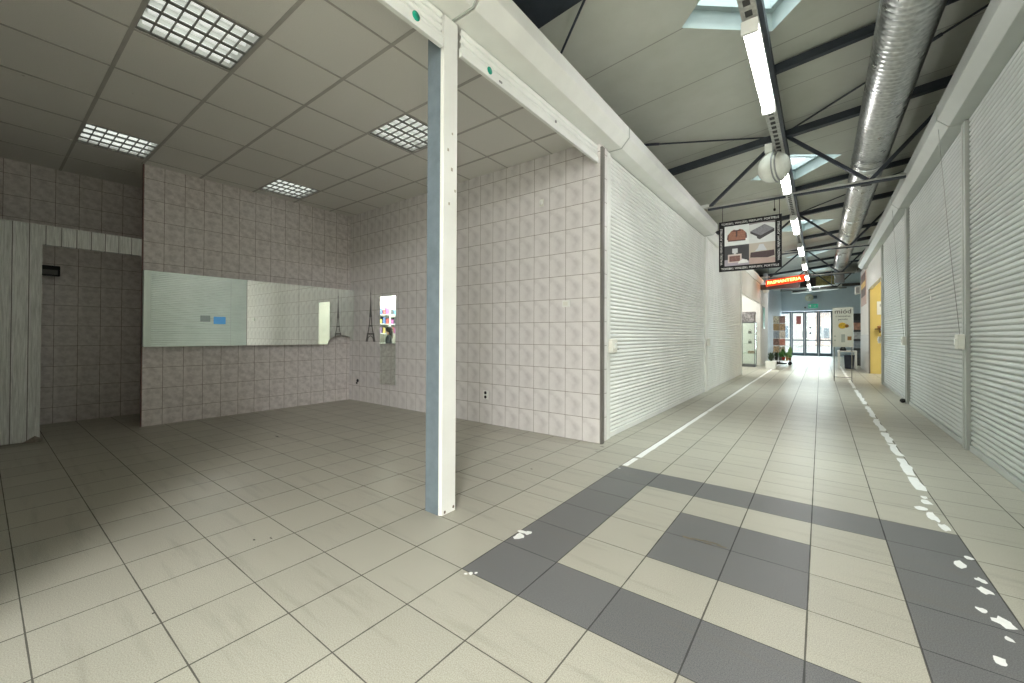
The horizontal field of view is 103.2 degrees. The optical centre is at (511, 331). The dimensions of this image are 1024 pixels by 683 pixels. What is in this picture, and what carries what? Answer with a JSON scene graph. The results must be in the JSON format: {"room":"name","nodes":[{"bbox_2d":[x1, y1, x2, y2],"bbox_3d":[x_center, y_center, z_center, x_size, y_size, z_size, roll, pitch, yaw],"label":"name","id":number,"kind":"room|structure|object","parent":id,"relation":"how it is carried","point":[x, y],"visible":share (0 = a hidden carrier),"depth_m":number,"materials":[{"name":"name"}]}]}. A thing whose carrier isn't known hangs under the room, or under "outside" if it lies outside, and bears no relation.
{"room":"covered market","nodes":[
{"label":"covered market","id":0,"kind":"room"},
{"bbox_2d":[0,157,141,424],"bbox_3d":[-5.853,-0.499,4.353,0.120,3.152,3.550,0,-1,37],"label":"wall","id":1,"kind":"structure","parent":0,"point":[91,313],"depth_m":5.01,"materials":[{"name":"tile"}]},
{"bbox_2d":[42,265,59,276],"bbox_3d":[-5.438,-0.718,4.753,0.058,0.120,0.195,0,-1,37],"label":"box","id":2,"kind":"object","parent":1,"relation":"attached to","point":[47,270],"visible":0.56,"depth_m":4.76,"materials":[{"name":"black plastic"}]},
{"bbox_2d":[142,164,350,426],"bbox_3d":[-3.456,-0.478,5.689,0.035,3.152,2.588,0,-1,37],"label":"wall","id":3,"kind":"structure","parent":0,"point":[193,225],"depth_m":5.41,"materials":[{"name":"tile"}]},
{"bbox_2d":[140,164,144,426],"bbox_3d":[-4.242,-0.420,4.653,0.040,3.012,0.010,0,-1,37],"label":"trim","id":4,"kind":"structure","parent":3,"relation":"attached to","point":[143,176],"depth_m":4.65,"materials":[{"name":"grey metal"}]},
{"bbox_2d":[141,270,230,346],"bbox_3d":[-3.934,-0.259,4.937,0.112,0.869,0.850,0,-1,37],"label":"wall mirror","id":5,"kind":"object","parent":3,"relation":"attached to","point":[178,309],"visible":1,"depth_m":4.87,"materials":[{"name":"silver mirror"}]},
{"bbox_2d":[230,279,298,345],"bbox_3d":[-3.417,-0.251,5.617,0.112,0.869,0.854,0,-1,37],"label":"wall mirror","id":6,"kind":"object","parent":3,"relation":"attached to","point":[262,313],"visible":0.93,"depth_m":5.56,"materials":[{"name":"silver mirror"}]},
{"bbox_2d":[0,0,556,214],"bbox_3d":[-3.049,-1.939,3.503,5.519,0.024,5.563,0,-1,37],"label":"grid","id":7,"kind":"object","parent":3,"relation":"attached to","point":[131,28],"depth_m":3.44,"materials":[{"name":"grey metal"}]},
{"bbox_2d":[298,285,353,344],"bbox_3d":[-2.893,-0.243,6.307,0.112,0.869,0.872,0,-1,37],"label":"wall mirror","id":8,"kind":"object","parent":3,"relation":"attached to","point":[324,313],"visible":1,"depth_m":6.22,"materials":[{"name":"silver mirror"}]},
{"bbox_2d":[0,0,573,216],"bbox_3d":[-3.049,-1.931,3.503,5.519,0.001,5.563,0,-1,37],"label":"ceiling","id":9,"kind":"structure","parent":0,"point":[317,31],"depth_m":3.39,"materials":[{"name":"tile"}]},
{"bbox_2d":[77,123,158,158],"bbox_3d":[-4.015,-1.967,4.140,0.588,0.075,0.532,0,-1,37],"label":"ceiling lamp","id":10,"kind":"object","parent":9,"relation":"attached to","point":[97,136],"visible":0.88,"depth_m":4.17,"materials":[{"name":"white"}]},
{"bbox_2d":[135,0,261,70],"bbox_3d":[-2.019,-1.971,2.623,0.575,0.075,0.532,0,-1,37],"label":"ceiling lamp","id":11,"kind":"object","parent":9,"relation":"attached to","point":[190,26],"visible":0.93,"depth_m":2.64,"materials":[{"name":"white"}]},
{"bbox_2d":[261,179,317,198],"bbox_3d":[-2.998,-1.951,5.478,0.588,0.075,0.524,0,-1,37],"label":"ceiling lamp","id":12,"kind":"object","parent":9,"relation":"attached to","point":[281,187],"visible":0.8,"depth_m":5.52,"materials":[{"name":"white metal"}]},
{"bbox_2d":[369,115,427,152],"bbox_3d":[-1.002,-1.956,3.962,0.575,0.075,0.524,0,-1,37],"label":"ceiling lamp","id":13,"kind":"object","parent":9,"relation":"attached to","point":[406,132],"visible":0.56,"depth_m":3.98,"materials":[{"name":"white"}]},
{"bbox_2d":[349,143,606,443],"bbox_3d":[-0.944,-0.479,5.477,4.675,3.172,0.155,0,-1,37],"label":"wall","id":14,"kind":"structure","parent":0,"point":[537,359],"depth_m":4.70,"materials":[{"name":"tile"}]},
{"bbox_2d":[366,293,374,341],"bbox_3d":[-2.207,-0.276,6.335,0.260,0.860,0.002,0,-1,37],"label":"sticker","id":15,"kind":"object","parent":14,"relation":"attached to","point":[370,313],"visible":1,"depth_m":6.34,"materials":[{"name":"grey plastic"}]},
{"bbox_2d":[380,296,395,384],"bbox_3d":[-1.856,0.132,6.061,0.375,1.322,0.007,0,-1,37],"label":"mirror","id":16,"kind":"object","parent":14,"relation":"attached to","point":[387,304],"visible":1,"depth_m":6.05,"materials":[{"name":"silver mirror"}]},
{"bbox_2d":[483,390,488,398],"bbox_3d":[-0.316,0.757,4.879,0.085,0.105,0.016,0,-1,37],"label":"wall socket","id":17,"kind":"object","parent":14,"relation":"attached to","point":[485,392],"visible":1,"depth_m":4.87,"materials":[{"name":"white plastic"}]},
{"bbox_2d":[562,300,569,306],"bbox_3d":[0.560,-0.292,4.221,0.080,0.070,0.022,0,-1,37],"label":"junction box","id":18,"kind":"object","parent":14,"relation":"attached to","point":[565,303],"visible":1,"depth_m":4.21,"materials":[{"name":"white plastic"}]},
{"bbox_2d":[600,146,604,443],"bbox_3d":[0.885,-0.363,4.039,0.068,2.930,0.089,0,-1,37],"label":"trim","id":19,"kind":"structure","parent":14,"relation":"attached to","point":[602,149],"depth_m":4.00,"materials":[{"name":"grey metal"}]},
{"bbox_2d":[606,129,717,439],"bbox_3d":[2.415,-0.492,5.932,0.295,3.227,4.760,0,-1,37],"label":"roller shutter","id":20,"kind":"object","parent":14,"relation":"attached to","point":[657,246],"visible":0.94,"depth_m":5.26,"materials":[{"name":"white metal"}]},
{"bbox_2d":[609,339,618,352],"bbox_3d":[1.070,0.145,4.215,0.062,0.140,0.200,0,-1,37],"label":"switch","id":21,"kind":"object","parent":20,"relation":"attached to","point":[613,348],"visible":1,"depth_m":4.14,"materials":[{"name":"beige plastic"}]},
{"bbox_2d":[0,355,1023,682],"bbox_3d":[5.614,1.173,10.032,13.800,0.001,32.500,0,-1,37],"label":"floor","id":22,"kind":"structure","parent":0,"point":[828,570],"depth_m":1.99,"materials":[{"name":"beige tile"}]},
{"bbox_2d":[0,219,141,444],"bbox_3d":[-4.862,0.007,3.730,0.090,2.133,2.168,0,-1,37],"label":"wall paneling","id":23,"kind":"structure","parent":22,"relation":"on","point":[21,243],"depth_m":3.92,"materials":[{"name":"wood"}]},
{"bbox_2d":[425,14,457,515],"bbox_3d":[-0.428,-0.396,2.468,0.144,2.960,0.116,0,-1,37],"label":"steel post","id":24,"kind":"object","parent":22,"relation":"on","point":[442,62],"visible":0.96,"depth_m":2.42,"materials":[{"name":"white metal"}]},
{"bbox_2d":[464,530,531,574],"bbox_3d":[0.331,1.086,2.528,0.094,0.001,1.814,0,-1,37],"label":"paint marking","id":25,"kind":"object","parent":22,"relation":"on","point":[519,535],"depth_m":2.15,"materials":[{"name":"white paint"}]},
{"bbox_2d":[623,364,779,465],"bbox_3d":[5.876,1.171,9.814,0.076,0.001,16.330,0,-1,37],"label":"floor marking","id":26,"kind":"object","parent":22,"relation":"on","point":[662,441],"depth_m":4.66,"materials":[{"name":"white paint"}]},
{"bbox_2d":[683,536,725,547],"bbox_3d":[0.993,1.085,2.100,0.219,0.001,0.039,0,-1,37],"label":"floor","id":27,"kind":"structure","parent":22,"relation":"on","point":[683,536],"depth_m":2.10,"materials":[{"name":"grey tile"}]},
{"bbox_2d":[742,322,756,366],"bbox_3d":[8.380,0.437,14.376,0.450,1.570,0.450,0,-1,37],"label":"display cabinet","id":28,"kind":"object","parent":22,"relation":"on","point":[743,364],"visible":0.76,"depth_m":14.29,"materials":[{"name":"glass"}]},
{"bbox_2d":[742,312,755,321],"bbox_3d":[8.381,-0.524,14.380,0.410,0.349,0.400,0,-1,37],"label":"storage box","id":29,"kind":"object","parent":28,"relation":"on","point":[746,316],"visible":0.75,"depth_m":14.22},
{"bbox_2d":[765,352,776,368],"bbox_3d":[8.441,0.921,13.224,0.298,0.582,0.300,0,-1,37],"label":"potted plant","id":30,"kind":"object","parent":22,"relation":"on","point":[770,364],"visible":0.98,"depth_m":13.14,"materials":[{"name":"green plant"}]},
{"bbox_2d":[774,351,791,364],"bbox_3d":[10.168,0.983,15.240,0.570,0.505,0.400,0,-1,37],"label":"trolley","id":31,"kind":"object","parent":22,"relation":"on","point":[789,362],"visible":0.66,"depth_m":15.07,"materials":[{"name":"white metal"}]},
{"bbox_2d":[787,346,792,360],"bbox_3d":[10.299,0.789,15.033,0.192,0.552,0.175,0,0,-6],"label":"potted plant","id":32,"kind":"object","parent":31,"relation":"on","point":[789,352],"visible":1,"depth_m":14.99,"materials":[{"name":"green plant"}]},
{"bbox_2d":[832,307,852,381],"bbox_3d":[7.948,0.298,9.750,0.389,1.765,0.420,0,-1,37],"label":"sign stand","id":33,"kind":"object","parent":22,"relation":"on","point":[842,317],"visible":1,"depth_m":9.73,"materials":[{"name":"beige"}]},
{"bbox_2d":[838,350,856,368],"bbox_3d":[11.191,0.927,13.553,0.480,0.600,0.550,0,-1,37],"label":"desk","id":34,"kind":"object","parent":22,"relation":"on","point":[839,351],"visible":1,"depth_m":13.46,"materials":[{"name":"metal"}]},
{"bbox_2d":[843,355,854,368],"bbox_3d":[11.245,1.001,13.542,0.280,0.449,0.320,0,-1,37],"label":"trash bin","id":35,"kind":"object","parent":22,"relation":"on","point":[847,358],"visible":0.93,"depth_m":13.44,"materials":[{"name":"black plastic"}]},
{"bbox_2d":[853,313,860,365],"bbox_3d":[12.805,0.285,14.952,0.380,1.920,0.220,0,-1,37],"label":"magazine rack","id":36,"kind":"object","parent":22,"relation":"on","point":[857,316],"visible":0.53,"depth_m":14.94,"materials":[{"name":"metal"}]},
{"bbox_2d":[840,366,1017,665],"bbox_3d":[6.680,1.158,7.939,0.174,0.001,17.143,0,-1,37],"label":"floor marking","id":37,"kind":"object","parent":22,"relation":"on","point":[907,469],"depth_m":2.62,"materials":[{"name":"white paint"}]},
{"bbox_2d":[742,295,755,363],"bbox_3d":[8.080,-0.418,15.713,2.459,3.300,0.100,0,-1,37],"label":"wall","id":38,"kind":"structure","parent":0,"point":[748,305],"depth_m":15.10,"materials":[{"name":"paint"}]},
{"bbox_2d":[742,270,767,364],"bbox_3d":[8.484,-0.380,14.162,0.140,3.200,7.080,0,-1,37],"label":"wall","id":39,"kind":"structure","parent":0,"point":[762,334],"depth_m":14.86,"materials":[{"name":"white paint"}]},
{"bbox_2d":[704,233,763,389],"bbox_3d":[6.416,-0.399,11.287,0.185,3.167,9.000,0,-1,37],"label":"roller shutter","id":40,"kind":"object","parent":39,"relation":"attached to","point":[724,288],"visible":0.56,"depth_m":9.17,"materials":[{"name":"white metal"}]},
{"bbox_2d":[762,306,764,328],"bbox_3d":[9.690,-0.537,15.621,0.016,0.850,0.800,0,-1,37],"label":"poster","id":41,"kind":"object","parent":39,"relation":"attached to","point":[763,308],"visible":1,"depth_m":15.48,"materials":[{"name":"teal paper"}]},
{"bbox_2d":[760,274,804,289],"bbox_3d":[9.359,-2.014,14.100,1.333,0.955,1.250,0,-1,37],"label":"shop sign","id":42,"kind":"object","parent":39,"relation":"attached to","point":[786,282],"visible":0.99,"depth_m":14.25,"materials":[{"name":"red plastic"}]},
{"bbox_2d":[761,235,871,278],"bbox_3d":[10.943,-2.741,13.998,9.510,1.560,0.109,0,-1,37],"label":"truss","id":43,"kind":"object","parent":39,"relation":"attached to","point":[866,237],"visible":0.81,"depth_m":14.06,"materials":[{"name":"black metal"}]},
{"bbox_2d":[539,0,990,278],"bbox_3d":[5.762,-2.990,10.156,13.700,1.370,32.800,0,-1,37],"label":"roof","id":44,"kind":"structure","parent":0,"point":[668,82],"depth_m":5.14,"materials":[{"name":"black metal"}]},
{"bbox_2d":[512,0,581,28],"bbox_3d":[2.028,-3.203,2.270,9.509,1.040,0.460,0,-1,37],"label":"roof beam","id":45,"kind":"structure","parent":44,"relation":"attached to","point":[540,12],"depth_m":3.68,"materials":[{"name":"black metal"}]},
{"bbox_2d":[560,0,585,53],"bbox_3d":[0.471,-2.930,4.517,0.040,0.174,1.974,0,0,-12],"label":"rod","id":46,"kind":"object","parent":45,"relation":"attached to","point":[583,1],"depth_m":3.94,"materials":[{"name":"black metal"}]},
{"bbox_2d":[682,0,800,30],"bbox_3d":[2.304,-3.320,3.707,1.138,0.434,1.138,0,0,-8],"label":"skylight window","id":47,"kind":"structure","parent":44,"relation":"attached to","point":[707,14],"depth_m":4.18,"materials":[{"name":"clear glass"}]},
{"bbox_2d":[752,154,841,179],"bbox_3d":[5.378,-3.272,7.751,1.138,0.434,1.138,0,0,-8],"label":"skylight window","id":48,"kind":"structure","parent":44,"relation":"attached to","point":[810,162],"depth_m":7.97,"materials":[{"name":"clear glass"}]},
{"bbox_2d":[716,191,893,254],"bbox_3d":[7.827,-2.789,9.898,9.510,1.560,0.109,0,-1,37],"label":"truss","id":49,"kind":"object","parent":44,"relation":"attached to","point":[886,194],"visible":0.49,"depth_m":9.89,"materials":[{"name":"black metal"}]},
{"bbox_2d":[804,170,904,210],"bbox_3d":[7.773,-3.197,8.630,0.040,0.289,3.446,0,0,-13],"label":"rod","id":50,"kind":"object","parent":49,"relation":"attached to","point":[903,170],"visible":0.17,"depth_m":9.55,"materials":[{"name":"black metal"}]},
{"bbox_2d":[782,219,832,231],"bbox_3d":[8.445,-3.225,11.788,1.138,0.434,1.138,0,0,-8],"label":"skylight window","id":51,"kind":"structure","parent":44,"relation":"attached to","point":[806,225],"depth_m":12.22,"materials":[{"name":"clear glass"}]},
{"bbox_2d":[787,250,828,257],"bbox_3d":[11.519,-3.178,15.832,1.138,0.434,1.138,0,0,-8],"label":"skylight window","id":52,"kind":"structure","parent":44,"relation":"attached to","point":[813,252],"depth_m":16.19,"materials":[{"name":"clear glass"}]},
{"bbox_2d":[793,268,826,273],"bbox_3d":[14.605,-3.130,19.892,1.138,0.434,1.138,0,0,-8],"label":"skylight window","id":53,"kind":"structure","parent":44,"relation":"attached to","point":[813,270],"depth_m":20.22,"materials":[{"name":"clear glass"}]},
{"bbox_2d":[668,75,952,210],"bbox_3d":[4.729,-2.836,5.822,9.510,1.560,0.109,0,-1,37],"label":"truss","id":54,"kind":"object","parent":44,"relation":"attached to","point":[942,83],"visible":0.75,"depth_m":6.00,"materials":[{"name":"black metal"}]},
{"bbox_2d":[644,137,763,145],"bbox_3d":[2.144,-2.930,6.355,4.034,0.338,0.040,0,0,-2],"label":"rod","id":55,"kind":"object","parent":54,"relation":"attached to","point":[646,144],"visible":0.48,"depth_m":6.37,"materials":[{"name":"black metal"}]},
{"bbox_2d":[719,198,781,271],"bbox_3d":[3.787,-1.537,6.480,0.870,1.095,0.044,0,-1,37],"label":"hanging sign","id":56,"kind":"object","parent":54,"relation":"hanging from","point":[750,243],"visible":1,"depth_m":6.45,"materials":[{"name":"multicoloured plastic"}]},
{"bbox_2d":[728,254,741,262],"bbox_3d":[3.614,-1.189,6.586,0.196,0.138,0.004,0,-1,37],"label":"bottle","id":57,"kind":"object","parent":56,"relation":"on","point":[732,258],"depth_m":6.58,"materials":[{"name":"brown"}]},
{"bbox_2d":[737,0,811,290],"bbox_3d":[5.828,-2.002,8.274,0.090,0.058,25.500,0,-1,37],"label":"cable tray","id":58,"kind":"object","parent":54,"relation":"attached to","point":[748,9],"visible":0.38,"depth_m":4.00,"materials":[{"name":"grey metal"}]},
{"bbox_2d":[741,16,774,115],"bbox_3d":[1.910,-1.984,3.118,0.100,0.099,1.230,0,-1,37],"label":"lamp","id":59,"kind":"object","parent":58,"relation":"attached to","point":[751,32],"visible":1,"depth_m":2.93,"materials":[{"name":"white plastic"}]},
{"bbox_2d":[757,143,790,183],"bbox_3d":[2.903,-1.870,4.500,0.317,0.440,0.336,0,-1,37],"label":"loudspeaker","id":60,"kind":"object","parent":58,"relation":"hanging from","point":[775,166],"visible":0.99,"depth_m":4.41,"materials":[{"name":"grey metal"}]},
{"bbox_2d":[781,173,791,194],"bbox_3d":[3.459,-1.960,5.156,0.100,0.099,1.230,0,-1,37],"label":"lamp","id":61,"kind":"object","parent":58,"relation":"attached to","point":[786,184],"visible":0.49,"depth_m":5.35,"materials":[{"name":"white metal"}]},
{"bbox_2d":[790,214,799,234],"bbox_3d":[5.141,-1.934,7.369,0.100,0.099,1.230,0,-1,37],"label":"lamp","id":62,"kind":"object","parent":58,"relation":"attached to","point":[793,218],"visible":1,"depth_m":7.20,"materials":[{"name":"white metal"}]},
{"bbox_2d":[791,220,798,234],"bbox_3d":[5.141,-1.919,7.369,0.090,0.065,1.170,0,-1,37],"label":"diffuser","id":63,"kind":"object","parent":62,"relation":"attached to","point":[795,225],"depth_m":7.34,"materials":[{"name":"white plastic"}]},
{"bbox_2d":[797,243,803,255],"bbox_3d":[6.744,-1.909,9.479,0.100,0.099,1.230,0,-1,37],"label":"lamp","id":64,"kind":"object","parent":58,"relation":"attached to","point":[799,245],"visible":1,"depth_m":9.22,"materials":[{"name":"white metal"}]},
{"bbox_2d":[798,246,803,255],"bbox_3d":[6.744,-1.894,9.479,0.090,0.065,1.170,0,-1,37],"label":"diffuser","id":65,"kind":"object","parent":64,"relation":"attached to","point":[800,248],"depth_m":9.41,"materials":[{"name":"white plastic"}]},
{"bbox_2d":[756,0,810,281],"bbox_3d":[6.611,-2.948,9.448,0.070,0.120,32.300,0,-1,37],"label":"roof beam","id":66,"kind":"structure","parent":54,"relation":"attached to","point":[760,3],"depth_m":4.95,"materials":[{"name":"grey metal"}]},
{"bbox_2d":[833,0,947,282],"bbox_3d":[5.784,-2.288,5.529,1.807,0.827,23.071,0,-1,37],"label":"spiral duct","id":67,"kind":"object","parent":54,"relation":"attached to","point":[905,30],"visible":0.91,"depth_m":3.99,"materials":[{"name":"silver metal"}]},
{"bbox_2d":[793,3,988,127],"bbox_3d":[4.669,-3.243,4.571,0.040,0.292,3.469,0,-1,-13],"label":"rod","id":68,"kind":"object","parent":54,"relation":"attached to","point":[936,37],"visible":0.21,"depth_m":4.48,"materials":[{"name":"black metal"}]},
{"bbox_2d":[791,269,841,293],"bbox_3d":[15.061,-2.486,20.163,0.246,0.970,2.400,0,-1,-15],"label":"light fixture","id":69,"kind":"object","parent":44,"relation":"hanging from","point":[835,285],"visible":0.81,"depth_m":19.88,"materials":[{"name":"white metal"}]},
{"bbox_2d":[813,275,834,286],"bbox_3d":[16.077,-2.660,20.907,0.955,0.800,0.034,0,-1,37],"label":"hanging banner","id":70,"kind":"object","parent":44,"relation":"hanging from","point":[819,282],"visible":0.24,"depth_m":20.89,"materials":[{"name":"multicoloured fabric"}]},
{"bbox_2d":[808,252,862,262],"bbox_3d":[14.629,-3.222,15.478,5.429,0.632,0.070,0,-1,37],"label":"roof beam","id":71,"kind":"structure","parent":44,"relation":"attached to","point":[857,253],"depth_m":16.69,"materials":[{"name":"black metal"}]},
{"bbox_2d":[804,222,877,239],"bbox_3d":[11.483,-3.270,11.339,5.429,0.632,0.070,0,-1,37],"label":"roof beam","id":72,"kind":"structure","parent":44,"relation":"attached to","point":[875,223],"depth_m":12.57,"materials":[{"name":"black metal"}]},
{"bbox_2d":[795,157,910,191],"bbox_3d":[8.227,-3.320,7.056,5.429,0.632,0.070,0,-1,37],"label":"roof beam","id":73,"kind":"structure","parent":44,"relation":"attached to","point":[906,160],"depth_m":8.27,"materials":[{"name":"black metal"}]},
{"bbox_2d":[775,0,958,74],"bbox_3d":[5.263,-3.366,3.155,5.429,0.632,0.070,0,-1,37],"label":"roof beam","id":74,"kind":"structure","parent":44,"relation":"attached to","point":[865,32],"depth_m":4.47,"materials":[{"name":"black metal"}]},
{"bbox_2d":[765,361,776,368],"bbox_3d":[8.441,1.082,13.223,0.298,0.260,0.300,0,-1,37],"label":"tub","id":75,"kind":"object","parent":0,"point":[769,364],"depth_m":13.10,"materials":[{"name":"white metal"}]},
{"bbox_2d":[763,273,780,360],"bbox_3d":[12.945,-0.561,20.056,0.152,3.700,7.700,0,-1,37],"label":"cladding","id":76,"kind":"object","parent":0,"point":[774,297],"visible":0.27,"depth_m":18.50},
{"bbox_2d":[759,260,858,290],"bbox_3d":[14.089,-2.692,18.138,9.510,1.560,0.109,0,-1,37],"label":"truss","id":77,"kind":"object","parent":76,"relation":"attached to","point":[822,266],"visible":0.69,"depth_m":18.44,"materials":[{"name":"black metal"}]},
{"bbox_2d":[781,272,860,356],"bbox_3d":[15.556,-1.024,23.038,13.700,4.700,0.200,0,-1,37],"label":"wall","id":78,"kind":"structure","parent":0,"point":[827,300],"depth_m":21.74,"materials":[{"name":"blue paint"}]},
{"bbox_2d":[781,312,790,352],"bbox_3d":[15.482,0.095,23.019,0.592,2.460,0.060,0,-1,37],"label":"door","id":79,"kind":"structure","parent":78,"relation":"in","point":[781,312],"depth_m":22.84,"materials":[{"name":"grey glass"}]},
{"bbox_2d":[791,311,804,355],"bbox_3d":[15.941,0.094,22.624,0.602,2.460,0.134,0,-1,37],"label":"door","id":80,"kind":"structure","parent":78,"relation":"in","point":[798,318],"depth_m":22.61,"materials":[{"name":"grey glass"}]},
{"bbox_2d":[805,294,816,300],"bbox_3d":[16.256,-1.840,22.065,0.525,0.370,0.518,0,-1,37],"label":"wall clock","id":81,"kind":"object","parent":78,"relation":"attached to","point":[809,297],"visible":1,"depth_m":21.90,"materials":[{"name":"beige plastic"}]},
{"bbox_2d":[805,311,817,355],"bbox_3d":[16.427,0.093,22.255,0.602,2.460,0.134,0,-1,37],"label":"door","id":82,"kind":"structure","parent":78,"relation":"in","point":[806,354],"depth_m":22.28,"materials":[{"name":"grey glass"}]},
{"bbox_2d":[819,311,832,356],"bbox_3d":[16.931,0.092,21.918,0.592,2.460,0.060,0,-1,37],"label":"door","id":83,"kind":"structure","parent":78,"relation":"in","point":[831,340],"depth_m":21.85,"materials":[{"name":"grey metal"}]},
{"bbox_2d":[783,275,860,289],"bbox_3d":[16.761,-2.738,22.067,3.800,0.680,0.320,0,-1,37],"label":"wall","id":84,"kind":"structure","parent":0,"point":[803,284],"depth_m":22.20,"materials":[{"name":"paint"}]},
{"bbox_2d":[861,248,880,372],"bbox_3d":[10.292,-0.444,11.620,0.112,3.300,6.340,0,-1,37],"label":"wall","id":85,"kind":"structure","parent":0,"point":[874,268],"depth_m":12.10,"materials":[{"name":"white paint"}]},
{"bbox_2d":[861,270,865,306],"bbox_3d":[11.386,-1.376,13.149,0.016,1.040,1.800,0,-1,37],"label":"poster","id":86,"kind":"object","parent":85,"relation":"attached to","point":[863,277],"visible":1,"depth_m":13.03,"materials":[{"name":"paper"}]},
{"bbox_2d":[868,289,869,372],"bbox_3d":[10.389,-0.017,11.799,0.035,2.450,0.050,0,-1,37],"label":"trim","id":87,"kind":"structure","parent":85,"relation":"attached to","point":[868,289],"depth_m":11.78,"materials":[{"name":"paint"}]},
{"bbox_2d":[870,281,880,373],"bbox_3d":[11.438,-0.444,11.063,2.568,3.300,0.120,0,-1,37],"label":"wall","id":88,"kind":"structure","parent":0,"point":[875,293],"depth_m":11.71,"materials":[{"name":"paint"}]},
{"bbox_2d":[877,301,880,314],"bbox_3d":[10.668,-0.682,11.564,0.400,0.380,0.016,0,-1,37],"label":"wall sign","id":89,"kind":"object","parent":88,"relation":"attached to","point":[878,302],"visible":0.12,"depth_m":11.65,"materials":[{"name":"white paper"}]},
{"bbox_3d":[-3.004,-2.093,3.571,5.509,0.030,5.723,0,-1,37],"label":"deck","id":90,"kind":"object","parent":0,"visible":0},
{"bbox_2d":[377,0,476,47],"bbox_3d":[-1.357,-1.923,0.974,0.295,0.481,3.585,0,-1,37],"label":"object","id":91,"kind":"structure","parent":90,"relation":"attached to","point":[424,16],"depth_m":2.30,"materials":[{"name":"white metal"}]},
{"bbox_2d":[396,0,441,35],"bbox_3d":[-1.040,-1.808,1.553,0.014,0.162,2.072,0,-1,37],"label":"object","id":92,"kind":"structure","parent":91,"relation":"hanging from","point":[427,12],"depth_m":2.28,"materials":[{"name":"white metal"}]},
{"bbox_2d":[454,0,629,162],"bbox_3d":[0.401,-1.911,3.287,0.295,0.451,2.205,0,-1,37],"label":"roller shutter","id":93,"kind":"object","parent":90,"relation":"attached to","point":[498,40],"visible":0.85,"depth_m":2.95,"materials":[{"name":"white metal"}]},
{"bbox_3d":[4.940,-0.527,4.503,0.060,3.300,11.350,0,-1,37],"label":"wall","id":94,"kind":"structure","parent":0,"visible":0},
{"bbox_2d":[858,198,910,403],"bbox_3d":[8.481,-0.536,9.436,0.251,3.427,7.410,0,-1,37],"label":"roller shutter","id":95,"kind":"object","parent":94,"relation":"attached to","point":[895,357],"visible":0.95,"depth_m":7.55,"materials":[{"name":"white metal"}]},
{"bbox_2d":[892,212,906,344],"bbox_3d":[6.241,-0.875,6.552,0.158,2.182,0.200,0,-1,37],"label":"switch","id":96,"kind":"object","parent":95,"relation":"attached to","point":[903,339],"visible":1,"depth_m":6.49,"materials":[{"name":"beige plastic"}]},
{"bbox_2d":[891,109,972,449],"bbox_3d":[5.250,-0.586,5.185,0.251,3.427,3.330,0,-1,37],"label":"roller shutter","id":97,"kind":"object","parent":94,"relation":"attached to","point":[940,376],"visible":0.94,"depth_m":4.65,"materials":[{"name":"white paint"}]},
{"bbox_2d":[946,210,964,348],"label":"switch","id":98,"kind":"object","parent":97,"relation":"attached to","point":[959,340],"depth_m":3.87,"materials":[{"name":"beige plastic"}]},
{"bbox_2d":[936,0,1023,491],"bbox_3d":[2.827,-0.623,1.997,0.251,3.427,4.900,0,-1,37],"label":"roller shutter","id":99,"kind":"object","parent":94,"relation":"attached to","point":[985,89],"visible":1,"depth_m":3.16,"materials":[{"name":"white metal"}]},
{"label":"outside","id":100,"kind":"structure","parent":0,"visible":0},
{"bbox_2d":[785,343,830,355],"bbox_3d":[31.992,1.615,44.242,60.000,0.040,53.500,0,-1,37],"label":"ground","id":101,"kind":"structure","parent":100,"point":[811,348],"depth_m":34.03,"materials":[{"name":"white"}]},
{"bbox_2d":[781,311,808,345],"bbox_3d":[30.745,-1.404,47.404,6.200,6.000,6.030,0,-1,37],"label":"building","id":102,"kind":"structure","parent":101,"relation":"on","point":[797,328],"depth_m":43.78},
{"bbox_2d":[815,311,832,345],"bbox_3d":[38.975,-0.879,46.167,7.200,5.000,6.030,0,-1,37],"label":"building","id":103,"kind":"structure","parent":101,"relation":"on","point":[825,318],"depth_m":45.45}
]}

